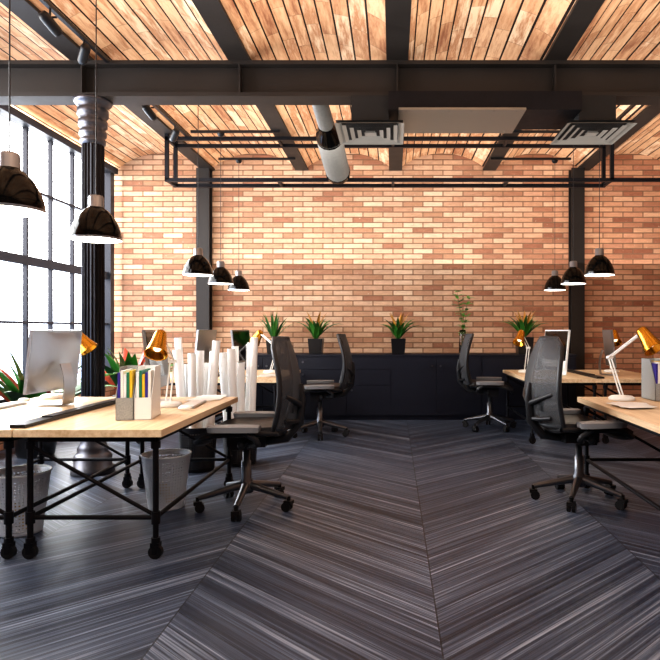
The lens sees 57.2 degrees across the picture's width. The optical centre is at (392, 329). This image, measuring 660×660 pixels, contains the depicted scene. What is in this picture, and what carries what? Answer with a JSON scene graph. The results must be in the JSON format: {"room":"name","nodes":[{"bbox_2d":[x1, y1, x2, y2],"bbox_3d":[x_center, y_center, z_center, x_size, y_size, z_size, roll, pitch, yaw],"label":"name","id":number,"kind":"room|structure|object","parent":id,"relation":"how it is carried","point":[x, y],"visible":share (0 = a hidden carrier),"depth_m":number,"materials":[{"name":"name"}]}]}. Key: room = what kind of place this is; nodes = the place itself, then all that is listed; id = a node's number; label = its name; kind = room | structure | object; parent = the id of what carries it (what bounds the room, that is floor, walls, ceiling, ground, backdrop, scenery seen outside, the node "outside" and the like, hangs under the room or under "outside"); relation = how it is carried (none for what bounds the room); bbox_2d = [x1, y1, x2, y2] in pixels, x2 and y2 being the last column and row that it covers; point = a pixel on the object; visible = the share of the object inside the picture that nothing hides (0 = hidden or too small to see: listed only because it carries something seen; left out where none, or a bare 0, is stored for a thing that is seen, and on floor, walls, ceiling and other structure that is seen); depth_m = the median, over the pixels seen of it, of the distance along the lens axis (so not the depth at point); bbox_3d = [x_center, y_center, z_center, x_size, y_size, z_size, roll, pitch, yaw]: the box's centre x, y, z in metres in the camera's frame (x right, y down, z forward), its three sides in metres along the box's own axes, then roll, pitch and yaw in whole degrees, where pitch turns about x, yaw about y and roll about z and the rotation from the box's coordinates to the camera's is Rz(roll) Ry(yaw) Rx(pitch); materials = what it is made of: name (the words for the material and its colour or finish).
{"room":"open-plan office","nodes":[
{"label":"open-plan office","id":0,"kind":"room"},
{"bbox_2d":[0,105,117,450],"bbox_3d":[-4.420,-0.895,3.350,0.320,4.450,11.900,0,0,0],"label":"windows","id":1,"kind":"structure","parent":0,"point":[18,118],"depth_m":7.68,"materials":[{"name":"glass"},{"name":"dark steel"}]},
{"bbox_2d":[0,416,659,659],"bbox_3d":[0.765,1.370,3.350,10.750,0.080,12.500,0,0,0],"label":"floor","id":2,"kind":"structure","parent":0,"point":[399,539],"depth_m":3.46,"materials":[{"name":"grey wood"}]},
{"bbox_2d":[14,437,27,458],"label":"potted plant","id":3,"kind":"object","parent":2,"relation":"on","point":[19,444],"depth_m":6.17,"materials":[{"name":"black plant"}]},
{"bbox_2d":[0,464,52,537],"bbox_3d":[-2.450,1.125,3.950,0.368,0.402,0.368,0,0,0],"label":"basket","id":4,"kind":"object","parent":2,"relation":"on","point":[19,529],"visible":0.7,"depth_m":3.88,"materials":[{"name":"white metal"}]},
{"bbox_2d":[0,348,62,401],"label":"potted plant","id":5,"kind":"object","parent":2,"relation":"on","point":[11,389],"depth_m":6.14,"materials":[{"name":"green plant"}]},
{"bbox_2d":[43,442,56,456],"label":"potted plant","id":6,"kind":"object","parent":2,"relation":"on","point":[49,447],"depth_m":6.30,"materials":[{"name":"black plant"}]},
{"bbox_2d":[0,397,132,558],"bbox_3d":[-2.600,0.949,4.270,0.846,0.758,1.696,0,0,0],"label":"desk","id":7,"kind":"object","parent":2,"relation":"on","point":[24,412],"visible":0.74,"depth_m":4.09,"materials":[{"name":"brown wood"}]},
{"bbox_2d":[0,398,29,408],"bbox_3d":[-2.884,0.550,4.269,0.285,0.036,0.957,0,0,0],"label":"papers","id":8,"kind":"object","parent":7,"relation":"on","point":[22,400],"visible":1,"depth_m":4.51,"materials":[{"name":"white paper"}]},
{"bbox_2d":[23,330,81,405],"bbox_3d":[-2.551,0.282,4.540,0.219,0.567,0.620,0,0,3],"label":"monitor","id":9,"kind":"object","parent":7,"relation":"on","point":[53,356],"visible":1,"depth_m":4.48,"materials":[{"name":"silver metal"}]},
{"bbox_2d":[10,398,114,427],"bbox_3d":[-2.172,0.554,4.270,0.090,0.028,1.600,0,0,0],"label":"cable tray","id":10,"kind":"object","parent":7,"relation":"on","point":[70,412],"visible":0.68,"depth_m":3.89,"materials":[{"name":"black paint"}]},
{"bbox_2d":[40,329,97,398],"bbox_3d":[-2.727,0.282,5.028,0.484,0.573,0.192,0,0,-4],"label":"desk lamp","id":11,"kind":"object","parent":7,"relation":"on","point":[88,345],"visible":0.56,"depth_m":4.99,"materials":[{"name":"gold metal"}]},
{"bbox_2d":[75,361,80,396],"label":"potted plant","id":12,"kind":"object","parent":2,"relation":"on","point":[78,387],"depth_m":6.53,"materials":[{"name":"green plant"}]},
{"bbox_2d":[70,94,114,477],"bbox_3d":[-2.800,-0.405,5.600,0.380,3.470,0.380,0,0,0],"label":"column","id":13,"kind":"structure","parent":2,"relation":"on","point":[92,254],"depth_m":5.52,"materials":[{"name":"black metal"}]},
{"bbox_2d":[13,397,237,558],"bbox_3d":[-1.745,0.949,4.270,0.846,0.758,1.696,0,0,0],"label":"desk","id":14,"kind":"object","parent":2,"relation":"on","point":[97,425],"visible":0.83,"depth_m":3.49,"materials":[{"name":"brown wood"}]},
{"bbox_2d":[115,365,160,419],"bbox_3d":[-1.660,0.403,3.920,0.216,0.330,0.270,0,0,-10],"label":"file box","id":15,"kind":"object","parent":14,"relation":"on","point":[138,393],"visible":1,"depth_m":3.80,"materials":[{"name":"white cardboard"}]},
{"bbox_2d":[142,330,171,400],"bbox_3d":[-1.889,0.282,4.779,0.219,0.567,0.620,0,0,-8],"label":"monitor","id":16,"kind":"object","parent":14,"relation":"on","point":[147,335],"visible":0.2,"depth_m":4.71,"materials":[{"name":"silver metal"}]},
{"bbox_2d":[144,329,181,407],"bbox_3d":[-1.670,0.282,4.367,0.192,0.573,0.484,0,0,-5],"label":"desk lamp","id":17,"kind":"object","parent":14,"relation":"on","point":[156,350],"visible":0.95,"depth_m":4.25,"materials":[{"name":"gold metal"}]},
{"bbox_2d":[177,395,226,409],"bbox_3d":[-1.522,0.550,4.683,0.285,0.036,0.957,0,0,-5],"label":"papers","id":18,"kind":"object","parent":14,"relation":"on","point":[199,400],"visible":1,"depth_m":4.68,"materials":[{"name":"white paper"}]},
{"bbox_2d":[105,347,184,396],"bbox_3d":[-3.624,0.727,8.506,1.348,1.205,1.670,0,0,-33],"label":"potted plant","id":19,"kind":"object","parent":2,"relation":"on","point":[126,359],"visible":0.2,"depth_m":8.24,"materials":[{"name":"green plant"}]},
{"bbox_2d":[140,448,191,510],"bbox_3d":[-1.700,1.125,4.500,0.368,0.402,0.368,0,0,0],"label":"basket","id":20,"kind":"object","parent":2,"relation":"on","point":[180,463],"visible":0.79,"depth_m":4.39,"materials":[{"name":"white metal"}]},
{"bbox_2d":[136,370,222,443],"bbox_3d":[-2.600,0.949,7.775,0.846,0.758,1.646,0,0,0],"label":"desk","id":21,"kind":"object","parent":2,"relation":"on","point":[174,383],"visible":0.02,"depth_m":7.36,"materials":[{"name":"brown wood"}]},
{"bbox_2d":[195,330,216,362],"bbox_3d":[-2.491,0.282,7.999,0.219,0.567,0.620,0,0,5],"label":"monitor","id":22,"kind":"object","parent":21,"relation":"on","point":[204,338],"visible":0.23,"depth_m":7.94,"materials":[{"name":"silver metal"}]},
{"bbox_2d":[173,338,220,472],"bbox_3d":[-1.873,0.699,5.719,0.429,1.254,0.377,0,0,-21],"label":"rolls","id":23,"kind":"object","parent":2,"relation":"on","point":[195,378],"visible":0.73,"depth_m":5.65,"materials":[{"name":"white paper"}]},
{"bbox_2d":[219,337,257,465],"bbox_3d":[-1.520,0.700,5.991,0.387,1.253,0.388,0,0,-44],"label":"rolls","id":24,"kind":"object","parent":2,"relation":"on","point":[232,371],"visible":0.56,"depth_m":5.94,"materials":[{"name":"white paper"}]},
{"bbox_2d":[193,336,305,521],"bbox_3d":[-1.059,0.688,4.500,0.810,1.284,0.835,0,0,0],"label":"chair","id":25,"kind":"object","parent":2,"relation":"on","point":[247,430],"visible":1,"depth_m":4.38,"materials":[{"name":"grey"}]},
{"bbox_2d":[215,370,300,423],"bbox_3d":[-1.745,0.949,7.775,0.846,0.758,1.646,0,0,0],"label":"desk","id":26,"kind":"object","parent":2,"relation":"on","point":[271,380],"visible":0.06,"depth_m":7.01,"materials":[{"name":"brown wood"}]},
{"bbox_2d":[230,330,249,376],"bbox_3d":[-1.859,0.282,7.351,0.219,0.567,0.620,0,0,5],"label":"monitor","id":27,"kind":"object","parent":26,"relation":"on","point":[240,338],"visible":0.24,"depth_m":7.30,"materials":[{"name":"silver metal"}]},
{"bbox_2d":[250,330,274,372],"bbox_3d":[-1.718,0.282,8.007,0.484,0.573,0.192,0,0,30],"label":"desk lamp","id":28,"kind":"object","parent":26,"relation":"on","point":[259,333],"visible":0.59,"depth_m":8.01,"materials":[{"name":"white metal"}]},
{"bbox_2d":[257,374,275,376],"bbox_3d":[-1.576,0.563,7.470,0.285,0.009,0.379,0,0,0],"label":"papers","id":29,"kind":"object","parent":26,"relation":"on","point":[260,375],"visible":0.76,"depth_m":7.37,"materials":[{"name":"white paper"}]},
{"bbox_2d":[293,334,354,440],"bbox_3d":[-0.880,0.688,7.554,0.810,1.284,0.835,0,0,-6],"label":"chair","id":30,"kind":"object","parent":2,"relation":"on","point":[318,390],"visible":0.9,"depth_m":7.45,"materials":[{"name":"grey"}]},
{"bbox_2d":[245,353,576,419],"bbox_3d":[0.125,0.845,9.049,5.170,0.970,0.478,0,0,0],"label":"sideboard","id":31,"kind":"object","parent":2,"relation":"on","point":[387,386],"visible":0.63,"depth_m":8.84,"materials":[{"name":"black wood"}]},
{"bbox_2d":[256,307,289,353],"bbox_3d":[-1.765,-0.015,8.923,0.619,0.746,0.627,0,0,0],"label":"potted plant","id":32,"kind":"object","parent":31,"relation":"on","point":[273,330],"visible":0.76,"depth_m":8.90,"materials":[{"name":"green plant"}]},
{"bbox_2d":[297,311,342,353],"bbox_3d":[-1.155,0.036,8.989,0.604,0.643,0.617,0,0,37],"label":"potted plant","id":33,"kind":"object","parent":31,"relation":"on","point":[315,344],"visible":1,"depth_m":8.88,"materials":[{"name":"green plant"}]},
{"bbox_2d":[381,312,418,353],"bbox_3d":[0.121,0.043,8.950,0.663,0.630,0.563,0,0,0],"label":"potted plant","id":34,"kind":"object","parent":31,"relation":"on","point":[398,343],"visible":1,"depth_m":8.88,"materials":[{"name":"green plant"}]},
{"bbox_2d":[451,290,473,353],"bbox_3d":[1.038,-0.115,8.961,0.387,0.946,0.337,0,0,0],"label":"potted plant","id":35,"kind":"object","parent":31,"relation":"on","point":[462,332],"visible":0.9,"depth_m":8.93,"materials":[{"name":"green plant"}]},
{"bbox_2d":[505,310,547,353],"bbox_3d":[1.938,0.026,9.017,0.731,0.664,0.601,0,0,35],"label":"potted plant","id":36,"kind":"object","parent":31,"relation":"on","point":[526,324],"visible":0.84,"depth_m":8.89,"materials":[{"name":"green plant"}]},
{"bbox_2d":[456,333,516,432],"bbox_3d":[1.260,0.688,8.086,0.810,1.284,0.835,0,0,8],"label":"chair","id":37,"kind":"object","parent":2,"relation":"on","point":[490,386],"visible":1,"depth_m":7.97,"materials":[{"name":"grey"}]},
{"bbox_2d":[503,370,601,443],"bbox_3d":[1.995,0.949,7.775,0.846,0.758,1.646,0,0,0],"label":"desk","id":38,"kind":"object","parent":2,"relation":"on","point":[570,378],"visible":0.41,"depth_m":7.23,"materials":[{"name":"brown wood"}]},
{"bbox_2d":[513,330,530,372],"bbox_3d":[1.723,0.282,7.952,0.192,0.573,0.484,0,0,30],"label":"desk lamp","id":39,"kind":"object","parent":38,"relation":"on","point":[519,341],"visible":0.9,"depth_m":7.86,"materials":[{"name":"orange metal"}]},
{"bbox_2d":[545,330,570,375],"bbox_3d":[2.029,0.282,7.452,0.219,0.567,0.620,0,0,-12],"label":"monitor","id":40,"kind":"object","parent":38,"relation":"on","point":[564,335],"visible":0.38,"depth_m":7.23,"materials":[{"name":"white"}]},
{"bbox_2d":[567,369,603,378],"bbox_3d":[2.422,0.554,7.775,0.090,0.028,1.550,0,0,0],"label":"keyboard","id":41,"kind":"object","parent":38,"relation":"on","point":[568,370],"visible":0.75,"depth_m":7.45,"materials":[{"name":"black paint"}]},
{"bbox_2d":[522,336,634,512],"bbox_3d":[1.412,0.688,4.673,0.813,1.284,0.835,0,0,-10],"label":"chair","id":42,"kind":"object","parent":2,"relation":"on","point":[546,415],"visible":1,"depth_m":4.50,"materials":[{"name":"grey"}]},
{"bbox_2d":[566,370,640,443],"bbox_3d":[2.850,0.949,7.775,0.846,0.758,1.646,0,0,0],"label":"desk","id":43,"kind":"object","parent":2,"relation":"on","point":[625,377],"visible":0.34,"depth_m":7.20,"materials":[{"name":"brown wood"}]},
{"bbox_2d":[598,330,618,375],"bbox_3d":[2.711,0.282,7.552,0.219,0.567,0.620,0,0,10],"label":"monitor","id":44,"kind":"object","parent":43,"relation":"on","point":[608,339],"visible":0.89,"depth_m":7.48,"materials":[{"name":"silver metal"}]},
{"bbox_2d":[604,330,621,372],"bbox_3d":[2.930,0.282,7.988,0.192,0.573,0.484,0,0,10],"label":"desk lamp","id":45,"kind":"object","parent":43,"relation":"on","point":[617,341],"visible":0.56,"depth_m":7.87,"materials":[{"name":"metal"}]},
{"bbox_2d":[577,397,659,510],"bbox_3d":[1.995,0.949,4.270,0.846,0.758,1.696,0,0,0],"label":"desk","id":46,"kind":"object","parent":2,"relation":"on","point":[646,419],"visible":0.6,"depth_m":4.41,"materials":[{"name":"brown wood"}]},
{"bbox_2d":[607,402,655,407],"bbox_3d":[1.791,0.560,4.491,0.355,0.016,0.458,0,0,0],"label":"papers","id":47,"kind":"object","parent":46,"relation":"on","point":[620,404],"visible":1,"depth_m":4.45,"materials":[{"name":"white paper"}]},
{"bbox_2d":[606,326,659,400],"bbox_3d":[1.919,0.269,4.777,0.201,0.598,0.505,0,0,-30],"label":"desk lamp","id":48,"kind":"object","parent":46,"relation":"on","point":[650,343],"visible":1,"depth_m":4.69,"materials":[{"name":"white metal"}]},
{"bbox_2d":[641,358,659,400],"bbox_3d":[2.200,0.403,4.920,0.216,0.330,0.270,0,0,0],"label":"file box","id":49,"kind":"object","parent":46,"relation":"on","point":[650,367],"visible":1,"depth_m":4.89,"materials":[{"name":"white cardboard"}]},
{"bbox_2d":[0,0,659,167],"bbox_3d":[0.765,-2.835,3.350,10.750,0.670,12.500,0,0,0],"label":"ceiling","id":50,"kind":"structure","parent":0,"point":[126,29],"depth_m":5.55,"materials":[{"name":"brown wood"}]},
{"bbox_2d":[0,0,659,170],"bbox_3d":[0.765,-2.465,3.350,10.150,0.650,11.900,0,0,0],"label":"ceiling beams","id":51,"kind":"structure","parent":50,"relation":"attached to","point":[239,79],"depth_m":5.58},
{"bbox_2d":[312,105,349,184],"bbox_3d":[-0.692,-2.115,6.627,0.324,0.615,1.776,0,0,0],"label":"vent duct","id":52,"kind":"object","parent":50,"relation":"attached to","point":[333,154],"visible":0.74,"depth_m":6.67,"materials":[{"name":"metal"}]},
{"bbox_2d":[38,0,635,141],"bbox_3d":[0.010,-2.359,5.850,5.380,0.217,3.600,0,0,0],"label":"track","id":53,"kind":"object","parent":50,"relation":"attached to","point":[45,17],"visible":0.77,"depth_m":5.03,"materials":[{"name":"black metal"}]},
{"bbox_2d":[190,130,570,159],"bbox_3d":[0.025,-2.453,5.740,5.050,0.030,5.750,0,0,0],"label":"track rail","id":54,"kind":"object","parent":50,"relation":"attached to","point":[191,131],"visible":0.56,"depth_m":7.41,"materials":[{"name":"black metal"}]},
{"bbox_2d":[0,0,45,216],"bbox_3d":[-1.840,-1.502,2.880,0.306,1.864,0.306,0,0,0],"label":"pendant lamp","id":55,"kind":"object","parent":54,"relation":"hanging from","point":[20,196],"visible":1,"depth_m":2.84,"materials":[{"name":"black metal"}]},
{"bbox_2d":[69,0,122,242],"bbox_3d":[-1.880,-1.502,3.800,0.306,1.864,0.306,0,0,0],"label":"pendant lamp","id":56,"kind":"object","parent":54,"relation":"hanging from","point":[94,223],"visible":1,"depth_m":3.73,"materials":[{"name":"black metal"}]},
{"bbox_2d":[183,248,212,276],"bbox_3d":[-2.030,-1.502,6.250,0.306,1.864,0.306,0,0,0],"label":"pendant lamp","id":57,"kind":"object","parent":54,"relation":"hanging from","point":[198,265],"visible":0.91,"depth_m":6.16,"materials":[{"name":"black metal"}]},
{"bbox_2d":[208,132,232,284],"bbox_3d":[-2.130,-1.502,7.420,0.306,1.864,0.306,0,0,0],"label":"pendant lamp","id":58,"kind":"object","parent":54,"relation":"hanging from","point":[221,275],"visible":0.98,"depth_m":7.37,"materials":[{"name":"black metal"}]},
{"bbox_2d":[228,159,249,290],"bbox_3d":[-2.210,-1.502,8.600,0.306,1.864,0.306,0,0,0],"label":"pendant lamp","id":59,"kind":"object","parent":54,"relation":"hanging from","point":[240,283],"visible":0.96,"depth_m":8.52,"materials":[{"name":"black metal"}]},
{"bbox_2d":[544,159,565,290],"bbox_3d":[2.320,-1.502,8.600,0.306,1.864,0.306,0,0,0],"label":"pendant lamp","id":60,"kind":"object","parent":54,"relation":"hanging from","point":[553,283],"visible":0.94,"depth_m":8.51,"materials":[{"name":"black metal"}]},
{"bbox_2d":[561,145,585,284],"bbox_3d":[2.230,-1.502,7.420,0.306,1.864,0.306,0,0,0],"label":"pendant lamp","id":61,"kind":"object","parent":54,"relation":"hanging from","point":[573,275],"visible":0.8,"depth_m":7.36,"materials":[{"name":"black metal"}]},
{"bbox_2d":[584,145,614,276],"bbox_3d":[2.150,-1.502,6.250,0.306,1.864,0.306,0,0,0],"label":"pendant lamp","id":62,"kind":"object","parent":54,"relation":"hanging from","point":[599,265],"visible":0.91,"depth_m":6.18,"materials":[{"name":"black metal"}]},
{"bbox_2d":[165,133,659,187],"bbox_3d":[1.665,-2.168,7.710,9.070,0.601,0.344,0,0,0],"label":"frame","id":63,"kind":"object","parent":50,"relation":"attached to","point":[173,181],"visible":0.84,"depth_m":7.84,"materials":[{"name":"metal"}]},
{"bbox_2d":[334,91,636,144],"bbox_3d":[0.825,-1.986,5.630,2.690,0.301,0.640,0,0,0],"label":"air conditioning unit","id":64,"kind":"object","parent":50,"relation":"attached to","point":[580,119],"visible":1,"depth_m":5.46,"materials":[{"name":"metal"}]},
{"bbox_2d":[114,153,659,415],"bbox_3d":[0.765,-0.895,9.425,10.750,4.450,0.250,0,0,0],"label":"wall","id":65,"kind":"structure","parent":0,"point":[354,257],"depth_m":9.30,"materials":[{"name":"brick"}]},
{"bbox_2d":[196,168,584,412],"bbox_3d":[-0.040,-0.570,9.220,5.920,3.800,0.160,0,0,0],"label":"pilasters","id":66,"kind":"object","parent":65,"relation":"attached to","point":[576,293],"visible":0.64,"depth_m":9.14,"materials":[{"name":"black metal"}]},
{"label":"outside","id":67,"kind":"structure","parent":0,"visible":0},
{"bbox_2d":[0,116,80,385],"bbox_3d":[-7.310,-1.670,4.350,0.001,12.000,25.900,0,0,0],"label":"sky","id":68,"kind":"structure","parent":67,"point":[11,228],"depth_m":12.30,"materials":[{"name":"white"}]}
]}

